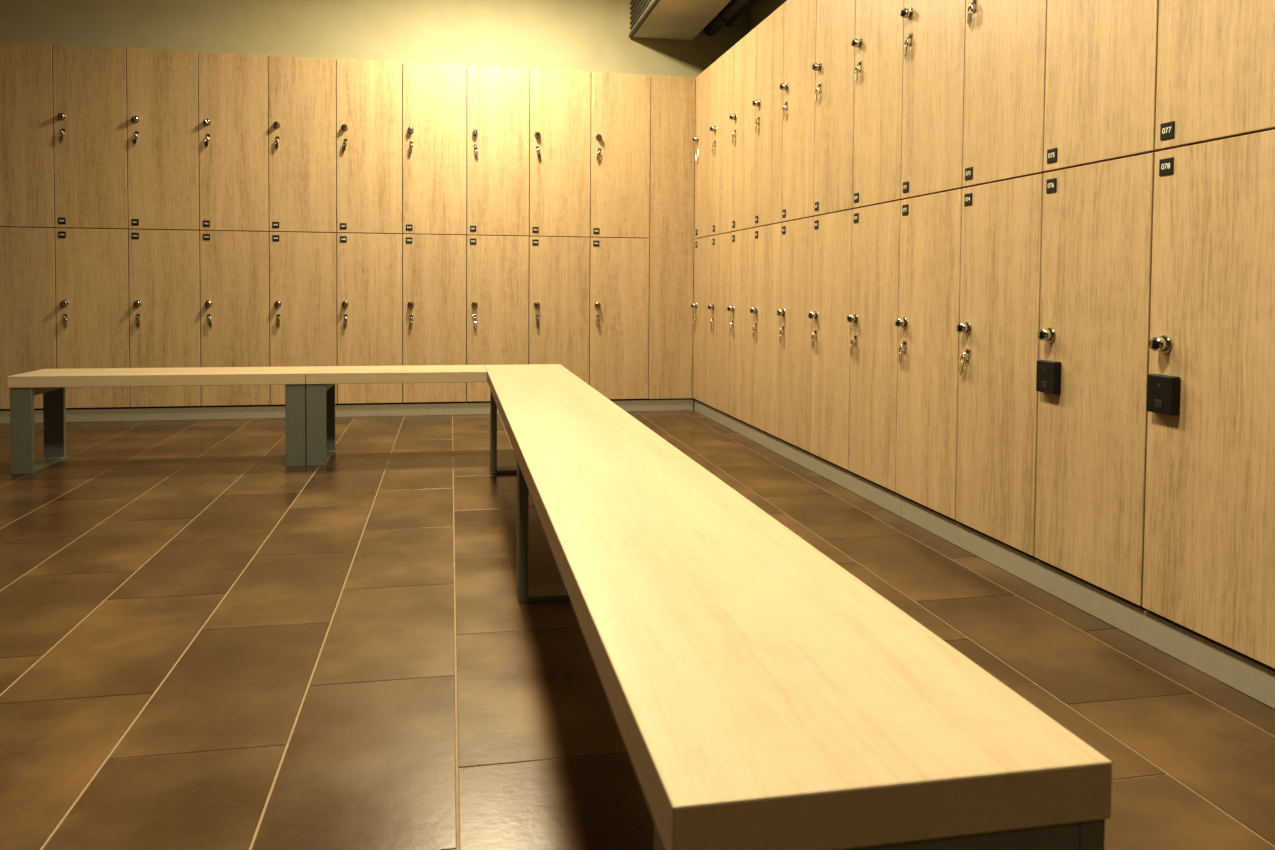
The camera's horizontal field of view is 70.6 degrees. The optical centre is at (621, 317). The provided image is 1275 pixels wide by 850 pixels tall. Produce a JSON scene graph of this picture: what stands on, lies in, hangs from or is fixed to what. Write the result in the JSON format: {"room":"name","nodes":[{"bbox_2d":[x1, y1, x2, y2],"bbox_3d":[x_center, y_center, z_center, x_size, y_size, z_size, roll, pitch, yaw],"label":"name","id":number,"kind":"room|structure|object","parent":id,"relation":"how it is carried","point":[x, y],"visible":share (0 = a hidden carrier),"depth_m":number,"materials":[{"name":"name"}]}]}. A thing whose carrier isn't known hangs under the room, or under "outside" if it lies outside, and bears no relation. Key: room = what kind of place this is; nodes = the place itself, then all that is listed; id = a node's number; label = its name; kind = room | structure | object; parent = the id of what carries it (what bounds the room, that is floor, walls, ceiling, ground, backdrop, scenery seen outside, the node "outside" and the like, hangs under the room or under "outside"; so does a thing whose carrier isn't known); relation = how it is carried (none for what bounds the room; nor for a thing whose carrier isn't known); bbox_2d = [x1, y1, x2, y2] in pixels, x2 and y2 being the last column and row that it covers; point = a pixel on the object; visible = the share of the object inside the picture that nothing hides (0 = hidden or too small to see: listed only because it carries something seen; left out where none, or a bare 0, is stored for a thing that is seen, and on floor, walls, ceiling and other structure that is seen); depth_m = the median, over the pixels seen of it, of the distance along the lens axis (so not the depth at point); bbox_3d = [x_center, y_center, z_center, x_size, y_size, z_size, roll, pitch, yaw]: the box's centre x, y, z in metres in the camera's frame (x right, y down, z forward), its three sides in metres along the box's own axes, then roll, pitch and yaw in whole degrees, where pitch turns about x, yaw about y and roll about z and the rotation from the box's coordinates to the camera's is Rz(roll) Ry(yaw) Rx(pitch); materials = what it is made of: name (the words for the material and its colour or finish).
{"room":"changing room","nodes":[
{"label":"changing room","id":0,"kind":"room"},
{"bbox_2d":[0,0,748,399],"bbox_3d":[-1.976,-0.902,6.061,6.070,3.000,0.100,0,2,-11],"label":"wall","id":1,"kind":"structure","parent":0,"point":[563,35],"depth_m":6.05,"materials":[{"name":"beige paint"}]},
{"bbox_2d":[0,398,692,423],"bbox_3d":[-2.032,0.567,5.754,5.025,0.083,0.468,0,2,-11],"label":"baseboard","id":2,"kind":"structure","parent":1,"relation":"attached to","point":[108,414],"depth_m":5.50,"materials":[{"name":"metal"}]},
{"bbox_2d":[0,41,695,408],"bbox_3d":[-2.011,-0.530,5.704,5.045,2.113,0.537,0,2,-11],"label":"lockers","id":3,"kind":"object","parent":2,"relation":"on","point":[159,208],"visible":1,"depth_m":5.52,"materials":[{"name":"brown wood"}]},
{"bbox_2d":[0,400,1274,849],"bbox_3d":[-1.170,0.801,1.793,6.070,0.100,8.900,0,2,-11],"label":"floor","id":4,"kind":"structure","parent":0,"point":[208,641],"depth_m":2.00,"materials":[{"name":"tile"}]},
{"bbox_2d":[7,366,315,474],"bbox_3d":[-2.043,0.454,4.108,1.204,0.421,0.355,0,2,-11],"label":"bench","id":5,"kind":"object","parent":4,"relation":"on","point":[52,383],"visible":0.87,"depth_m":4.00,"materials":[{"name":"brown wood"}]},
{"bbox_2d":[306,365,486,465],"bbox_3d":[-1.054,0.455,4.295,0.806,0.421,0.355,0,2,-11],"label":"bench","id":6,"kind":"object","parent":4,"relation":"on","point":[321,381],"visible":1,"depth_m":4.11,"materials":[{"name":"brown wood"}]},
{"bbox_2d":[485,364,1111,849],"bbox_3d":[-0.137,0.518,2.657,0.384,0.421,3.917,0,2,-11],"label":"bench","id":7,"kind":"object","parent":4,"relation":"on","point":[762,695],"visible":0.98,"depth_m":0.92,"materials":[{"name":"brown wood"}]},
{"bbox_2d":[629,0,730,40],"bbox_3d":[0.769,-2.089,3.778,0.467,0.431,5.280,0,2,-11],"label":"air duct","id":8,"kind":"object","parent":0,"point":[659,19],"depth_m":5.92,"materials":[{"name":"grey metal"}]},
{"bbox_2d":[704,0,756,35],"bbox_3d":[1.177,-2.106,3.855,0.216,0.396,5.280,0,2,-11],"label":"ceiling pipe","id":9,"kind":"object","parent":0,"point":[734,9],"depth_m":6.06,"materials":[{"name":"black metal"}]},
{"bbox_2d":[749,0,786,31],"bbox_3d":[1.784,-0.744,2.246,0.100,3.000,8.800,0,2,-11],"label":"wall","id":10,"kind":"structure","parent":0,"point":[760,10],"depth_m":6.26,"materials":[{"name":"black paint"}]},
{"bbox_2d":[694,400,1274,708],"bbox_3d":[1.337,0.695,2.734,0.468,0.083,6.700,0,2,-11],"label":"baseboard","id":11,"kind":"structure","parent":10,"relation":"attached to","point":[1247,675],"depth_m":2.40,"materials":[{"name":"metal"}]},
{"bbox_2d":[698,129,1273,238],"bbox_3d":[1.359,-0.400,2.694,0.481,2.109,6.708,0,2,-11],"label":"carcass","id":12,"kind":"object","parent":11,"relation":"on","point":[1271,129],"visible":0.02,"depth_m":2.40},
{"bbox_2d":[693,77,697,398],"bbox_3d":[0.492,-0.519,5.933,0.018,2.113,0.018,0,2,-11],"label":"filler panel","id":13,"kind":"object","parent":12,"relation":"attached to","point":[696,77],"visible":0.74,"depth_m":5.93,"materials":[{"name":"brown wood"}]},
{"bbox_2d":[691,236,711,405],"bbox_3d":[0.508,0.017,5.744,0.055,1.050,0.389,0,2,-11],"label":"door","id":14,"kind":"structure","parent":12,"relation":"attached to","point":[703,251],"depth_m":5.74,"materials":[{"name":"brown wood"}]},
{"bbox_2d":[692,63,713,237],"bbox_3d":[0.516,-1.039,5.708,0.055,1.054,0.389,0,2,-11],"label":"door","id":15,"kind":"structure","parent":12,"relation":"attached to","point":[705,80],"depth_m":5.70,"materials":[{"name":"brown wood"}]},
{"bbox_2d":[708,232,731,414],"bbox_3d":[0.581,0.031,5.358,0.055,1.050,0.389,0,2,-11],"label":"door","id":16,"kind":"structure","parent":12,"relation":"attached to","point":[722,249],"depth_m":5.34,"materials":[{"name":"brown wood"}]},
{"bbox_2d":[710,317,713,331],"bbox_3d":[0.554,0.042,5.499,0.019,0.088,0.025,0,2,-11],"label":"hasp","id":17,"kind":"object","parent":16,"relation":"attached to","point":[712,319],"visible":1,"depth_m":5.49,"materials":[{"name":"silver metal"}]},
{"bbox_2d":[709,46,733,234],"bbox_3d":[0.589,-1.025,5.322,0.055,1.054,0.389,0,2,-11],"label":"door","id":18,"kind":"structure","parent":12,"relation":"attached to","point":[724,65],"depth_m":5.30,"materials":[{"name":"brown wood"}]},
{"bbox_2d":[712,140,715,154],"bbox_3d":[0.562,-1.031,5.465,0.020,0.089,0.033,0,2,-9],"label":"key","id":19,"kind":"object","parent":18,"relation":"attached to","point":[714,143],"visible":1,"depth_m":5.46,"materials":[{"name":"silver metal"}]},
{"bbox_2d":[727,228,754,424],"bbox_3d":[0.654,0.044,4.971,0.055,1.050,0.389,0,2,-11],"label":"door","id":20,"kind":"structure","parent":12,"relation":"attached to","point":[742,260],"depth_m":4.96,"materials":[{"name":"brown wood"}]},
{"bbox_2d":[730,319,733,334],"bbox_3d":[0.628,0.055,5.111,0.019,0.089,0.032,0,2,-11],"label":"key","id":21,"kind":"object","parent":20,"relation":"attached to","point":[732,322],"visible":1,"depth_m":5.11,"materials":[{"name":"silver metal"}]},
{"bbox_2d":[729,26,756,230],"bbox_3d":[0.662,-1.012,4.935,0.055,1.054,0.389,0,2,-11],"label":"door","id":22,"kind":"structure","parent":12,"relation":"attached to","point":[745,50],"depth_m":4.92,"materials":[{"name":"brown wood"}]},
{"bbox_2d":[732,129,735,144],"bbox_3d":[0.635,-1.017,5.078,0.019,0.089,0.030,0,2,-11],"label":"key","id":23,"kind":"object","parent":22,"relation":"attached to","point":[733,133],"visible":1,"depth_m":5.07,"materials":[{"name":"silver metal"}]},
{"bbox_2d":[750,223,780,437],"bbox_3d":[0.727,0.058,4.585,0.055,1.050,0.389,0,2,-11],"label":"door","id":24,"kind":"structure","parent":12,"relation":"attached to","point":[767,247],"depth_m":4.57,"materials":[{"name":"brown wood"}]},
{"bbox_2d":[752,322,756,338],"bbox_3d":[0.701,0.069,4.727,0.019,0.089,0.025,0,2,-11],"label":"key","id":25,"kind":"object","parent":24,"relation":"attached to","point":[755,325],"visible":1,"depth_m":4.72,"materials":[{"name":"silver metal"}]},
{"bbox_2d":[752,3,783,226],"bbox_3d":[0.735,-0.998,4.549,0.055,1.054,0.389,0,2,-11],"label":"door","id":26,"kind":"structure","parent":12,"relation":"attached to","point":[770,32],"depth_m":4.54,"materials":[{"name":"brown wood"}]},
{"bbox_2d":[755,116,759,133],"bbox_3d":[0.708,-1.004,4.692,0.019,0.089,0.033,0,2,-11],"label":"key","id":27,"kind":"object","parent":26,"relation":"attached to","point":[758,119],"visible":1,"depth_m":4.69,"materials":[{"name":"silver metal"}]},
{"bbox_2d":[776,217,813,451],"bbox_3d":[0.800,0.072,4.199,0.055,1.050,0.389,0,2,-11],"label":"door","id":28,"kind":"structure","parent":12,"relation":"attached to","point":[797,240],"depth_m":4.18,"materials":[{"name":"brown wood"}]},
{"bbox_2d":[779,326,784,343],"bbox_3d":[0.774,0.083,4.341,0.019,0.088,0.025,0,2,-11],"label":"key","id":29,"kind":"object","parent":28,"relation":"attached to","point":[783,327],"visible":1,"depth_m":4.33,"materials":[{"name":"silver metal"}]},
{"bbox_2d":[779,0,816,221],"bbox_3d":[0.808,-0.984,4.162,0.055,1.054,0.389,0,2,-11],"label":"door","id":30,"kind":"structure","parent":12,"relation":"attached to","point":[798,149],"depth_m":4.15,"materials":[{"name":"brown wood"}]},
{"bbox_2d":[782,101,787,119],"bbox_3d":[0.782,-0.989,4.304,0.019,0.088,0.025,0,2,-11],"label":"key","id":31,"kind":"object","parent":30,"relation":"attached to","point":[786,102],"visible":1,"depth_m":4.30,"materials":[{"name":"silver metal"}]},
{"bbox_2d":[808,209,852,469],"bbox_3d":[0.874,0.086,3.812,0.055,1.050,0.389,0,2,-11],"label":"door","id":32,"kind":"structure","parent":12,"relation":"attached to","point":[832,240],"depth_m":3.80,"materials":[{"name":"brown wood"}]},
{"bbox_2d":[812,330,816,349],"bbox_3d":[0.847,0.097,3.953,0.019,0.089,0.026,0,2,-11],"label":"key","id":33,"kind":"object","parent":32,"relation":"attached to","point":[815,331],"visible":1,"depth_m":3.95,"materials":[{"name":"silver metal"}]},
{"bbox_2d":[814,220,817,228],"bbox_3d":[0.856,-0.407,3.951,0.003,0.037,0.039,0,2,-11],"label":"plate","id":34,"kind":"object","parent":32,"relation":"attached to","point":[816,221],"visible":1,"depth_m":3.95,"materials":[{"name":"black plastic"}]},
{"bbox_2d":[812,0,855,215],"bbox_3d":[0.881,-0.970,3.776,0.055,1.054,0.389,0,2,-11],"label":"door","id":35,"kind":"structure","parent":12,"relation":"attached to","point":[835,19],"depth_m":3.77,"materials":[{"name":"brown wood"}]},
{"bbox_2d":[815,202,818,210],"bbox_3d":[0.857,-0.487,3.948,0.003,0.037,0.039,0,2,-11],"label":"plate","id":36,"kind":"object","parent":35,"relation":"attached to","point":[816,203],"visible":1,"depth_m":3.94,"materials":[{"name":"black plastic"}]},
{"bbox_2d":[814,83,820,103],"bbox_3d":[0.854,-0.976,3.919,0.019,0.089,0.031,0,2,-11],"label":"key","id":37,"kind":"object","parent":35,"relation":"attached to","point":[818,88],"visible":1,"depth_m":3.91,"materials":[{"name":"silver metal"}]},
{"bbox_2d":[847,200,900,491],"bbox_3d":[0.947,0.099,3.426,0.055,1.050,0.389,0,2,-11],"label":"door","id":38,"kind":"structure","parent":12,"relation":"attached to","point":[875,272],"depth_m":3.40,"materials":[{"name":"brown wood"}]},
{"bbox_2d":[850,334,856,355],"bbox_3d":[0.920,0.110,3.569,0.019,0.089,0.030,0,2,-11],"label":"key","id":39,"kind":"object","parent":38,"relation":"attached to","point":[854,342],"visible":1,"depth_m":3.56,"materials":[{"name":"silver metal"}]},
{"bbox_2d":[854,213,858,222],"bbox_3d":[0.929,-0.393,3.564,0.003,0.037,0.039,0,2,-11],"label":"plate","id":40,"kind":"object","parent":38,"relation":"attached to","point":[855,214],"visible":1,"depth_m":3.56,"materials":[{"name":"black plastic"}]},
{"bbox_2d":[851,0,903,207],"bbox_3d":[0.955,-0.956,3.390,0.055,1.054,0.389,0,2,-11],"label":"door","id":41,"kind":"structure","parent":12,"relation":"attached to","point":[878,90],"depth_m":3.38,"materials":[{"name":"brown wood"}]},
{"bbox_2d":[854,193,858,202],"bbox_3d":[0.930,-0.473,3.562,0.003,0.037,0.039,0,2,-11],"label":"plate","id":42,"kind":"object","parent":41,"relation":"attached to","point":[856,195],"visible":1,"depth_m":3.56,"materials":[{"name":"black plastic"}]},
{"bbox_2d":[854,61,861,83],"bbox_3d":[0.928,-0.962,3.531,0.019,0.088,0.025,0,2,-11],"label":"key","id":43,"kind":"object","parent":41,"relation":"attached to","point":[858,66],"visible":1,"depth_m":3.53,"materials":[{"name":"silver metal"}]},
{"bbox_2d":[895,189,961,519],"bbox_3d":[1.020,0.113,3.039,0.055,1.050,0.389,0,2,-11],"label":"door","id":44,"kind":"structure","parent":12,"relation":"attached to","point":[930,233],"depth_m":3.02,"materials":[{"name":"brown wood"}]},
{"bbox_2d":[898,340,906,364],"bbox_3d":[0.993,0.124,3.182,0.019,0.089,0.025,0,2,-11],"label":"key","id":45,"kind":"object","parent":44,"relation":"attached to","point":[903,349],"visible":1,"depth_m":3.18,"materials":[{"name":"silver metal"}]},
{"bbox_2d":[902,204,907,215],"bbox_3d":[1.002,-0.380,3.178,0.003,0.037,0.039,0,2,-11],"label":"plate","id":46,"kind":"object","parent":44,"relation":"attached to","point":[905,210],"visible":1,"depth_m":3.17,"materials":[{"name":"black plastic"}]},
{"bbox_2d":[900,0,965,198],"bbox_3d":[1.028,-0.943,3.003,0.055,1.054,0.389,0,2,-11],"label":"door","id":47,"kind":"structure","parent":12,"relation":"attached to","point":[934,63],"depth_m":3.00,"materials":[{"name":"brown wood"}]},
{"bbox_2d":[903,181,908,192],"bbox_3d":[1.003,-0.460,3.175,0.003,0.037,0.039,0,2,-11],"label":"plate","id":48,"kind":"object","parent":47,"relation":"attached to","point":[905,189],"visible":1,"depth_m":3.17,"materials":[{"name":"black plastic"}]},
{"bbox_2d":[903,33,912,58],"bbox_3d":[1.001,-0.949,3.146,0.019,0.089,0.032,0,2,-11],"label":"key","id":49,"kind":"object","parent":47,"relation":"attached to","point":[908,41],"visible":1,"depth_m":3.14,"materials":[{"name":"silver metal"}]},
{"bbox_2d":[956,173,1042,555],"bbox_3d":[1.093,0.127,2.653,0.055,1.050,0.389,0,2,-11],"label":"door","id":50,"kind":"structure","parent":12,"relation":"attached to","point":[1001,233],"depth_m":2.63,"materials":[{"name":"brown wood"}]},
{"bbox_2d":[959,347,970,375],"bbox_3d":[1.066,0.137,2.797,0.020,0.088,0.035,0,2,-9],"label":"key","id":51,"kind":"object","parent":50,"relation":"attached to","point":[966,355],"visible":1,"depth_m":2.79,"materials":[{"name":"silver metal"}]},
{"bbox_2d":[964,193,971,205],"bbox_3d":[1.075,-0.366,2.791,0.003,0.037,0.039,0,2,-11],"label":"plate","id":52,"kind":"object","parent":50,"relation":"attached to","point":[966,203],"visible":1,"depth_m":2.79,"materials":[{"name":"black plastic"}]},
{"bbox_2d":[962,0,1046,186],"bbox_3d":[1.119,-0.929,2.620,0.018,1.054,0.389,0,2,-11],"label":"door","id":53,"kind":"structure","parent":12,"relation":"attached to","point":[1005,40],"depth_m":2.61,"materials":[{"name":"brown wood"}]},
{"bbox_2d":[965,167,972,179],"bbox_3d":[1.076,-0.446,2.789,0.003,0.037,0.039,0,2,-11],"label":"plate","id":54,"kind":"object","parent":53,"relation":"attached to","point":[970,169],"visible":1,"depth_m":2.79,"materials":[{"name":"black plastic"}]},
{"bbox_2d":[967,0,976,26],"bbox_3d":[1.074,-0.934,2.758,0.019,0.088,0.025,0,2,-11],"label":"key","id":55,"kind":"object","parent":53,"relation":"attached to","point":[973,5],"visible":1,"depth_m":2.75,"materials":[{"name":"silver metal"}]},
{"bbox_2d":[1034,153,1154,605],"bbox_3d":[1.166,0.141,2.267,0.055,1.050,0.389,0,2,-11],"label":"door","id":56,"kind":"structure","parent":12,"relation":"attached to","point":[1096,256],"depth_m":2.24,"materials":[{"name":"brown wood"}]},
{"bbox_2d":[1036,360,1060,393],"bbox_3d":[1.139,0.158,2.403,0.021,0.086,0.078,0,2,-11],"label":"lock","id":57,"kind":"object","parent":56,"relation":"attached to","point":[1048,373],"visible":1,"depth_m":2.39,"materials":[{"name":"black plastic"}]},
{"bbox_2d":[1046,178,1056,192],"bbox_3d":[1.149,-0.352,2.405,0.003,0.037,0.039,0,2,-11],"label":"plate","id":58,"kind":"object","parent":56,"relation":"attached to","point":[1053,181],"visible":1,"depth_m":2.40,"materials":[{"name":"black plastic"}]},
{"bbox_2d":[1043,0,1158,171],"bbox_3d":[1.192,-0.915,2.234,0.018,1.054,0.389,0,2,-11],"label":"door","id":59,"kind":"structure","parent":12,"relation":"attached to","point":[1101,82],"depth_m":2.23,"materials":[{"name":"brown wood"}]},
{"bbox_2d":[1047,148,1056,162],"bbox_3d":[1.149,-0.432,2.402,0.003,0.037,0.039,0,2,-11],"label":"plate","id":60,"kind":"object","parent":59,"relation":"attached to","point":[1051,159],"visible":1,"depth_m":2.40,"materials":[{"name":"black plastic"}]},
{"bbox_2d":[1142,129,1274,668],"bbox_3d":[1.239,0.154,1.880,0.055,1.050,0.389,0,2,-11],"label":"door","id":61,"kind":"structure","parent":12,"relation":"attached to","point":[1209,567],"depth_m":1.89,"materials":[{"name":"brown wood"}]},
{"bbox_2d":[1146,374,1179,415],"bbox_3d":[1.212,0.172,2.017,0.021,0.086,0.078,0,2,-11],"label":"lock","id":62,"kind":"object","parent":61,"relation":"attached to","point":[1163,391],"visible":1,"depth_m":2.00,"materials":[{"name":"black plastic"}]},
{"bbox_2d":[1159,157,1173,175],"bbox_3d":[1.222,-0.338,2.019,0.003,0.037,0.039,0,2,-11],"label":"plate","id":63,"kind":"object","parent":61,"relation":"attached to","point":[1165,171],"visible":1,"depth_m":2.02,"materials":[{"name":"black plastic"}]},
{"bbox_2d":[1155,0,1274,149],"bbox_3d":[1.265,-0.901,1.847,0.018,1.054,0.389,0,2,-11],"label":"door","id":64,"kind":"structure","parent":12,"relation":"attached to","point":[1216,58],"depth_m":1.89,"materials":[{"name":"brown wood"}]},
{"bbox_2d":[1160,121,1174,139],"bbox_3d":[1.222,-0.418,2.016,0.003,0.037,0.039,0,2,-11],"label":"plate","id":65,"kind":"object","parent":64,"relation":"attached to","point":[1166,135],"visible":1,"depth_m":2.01,"materials":[{"name":"black plastic"}]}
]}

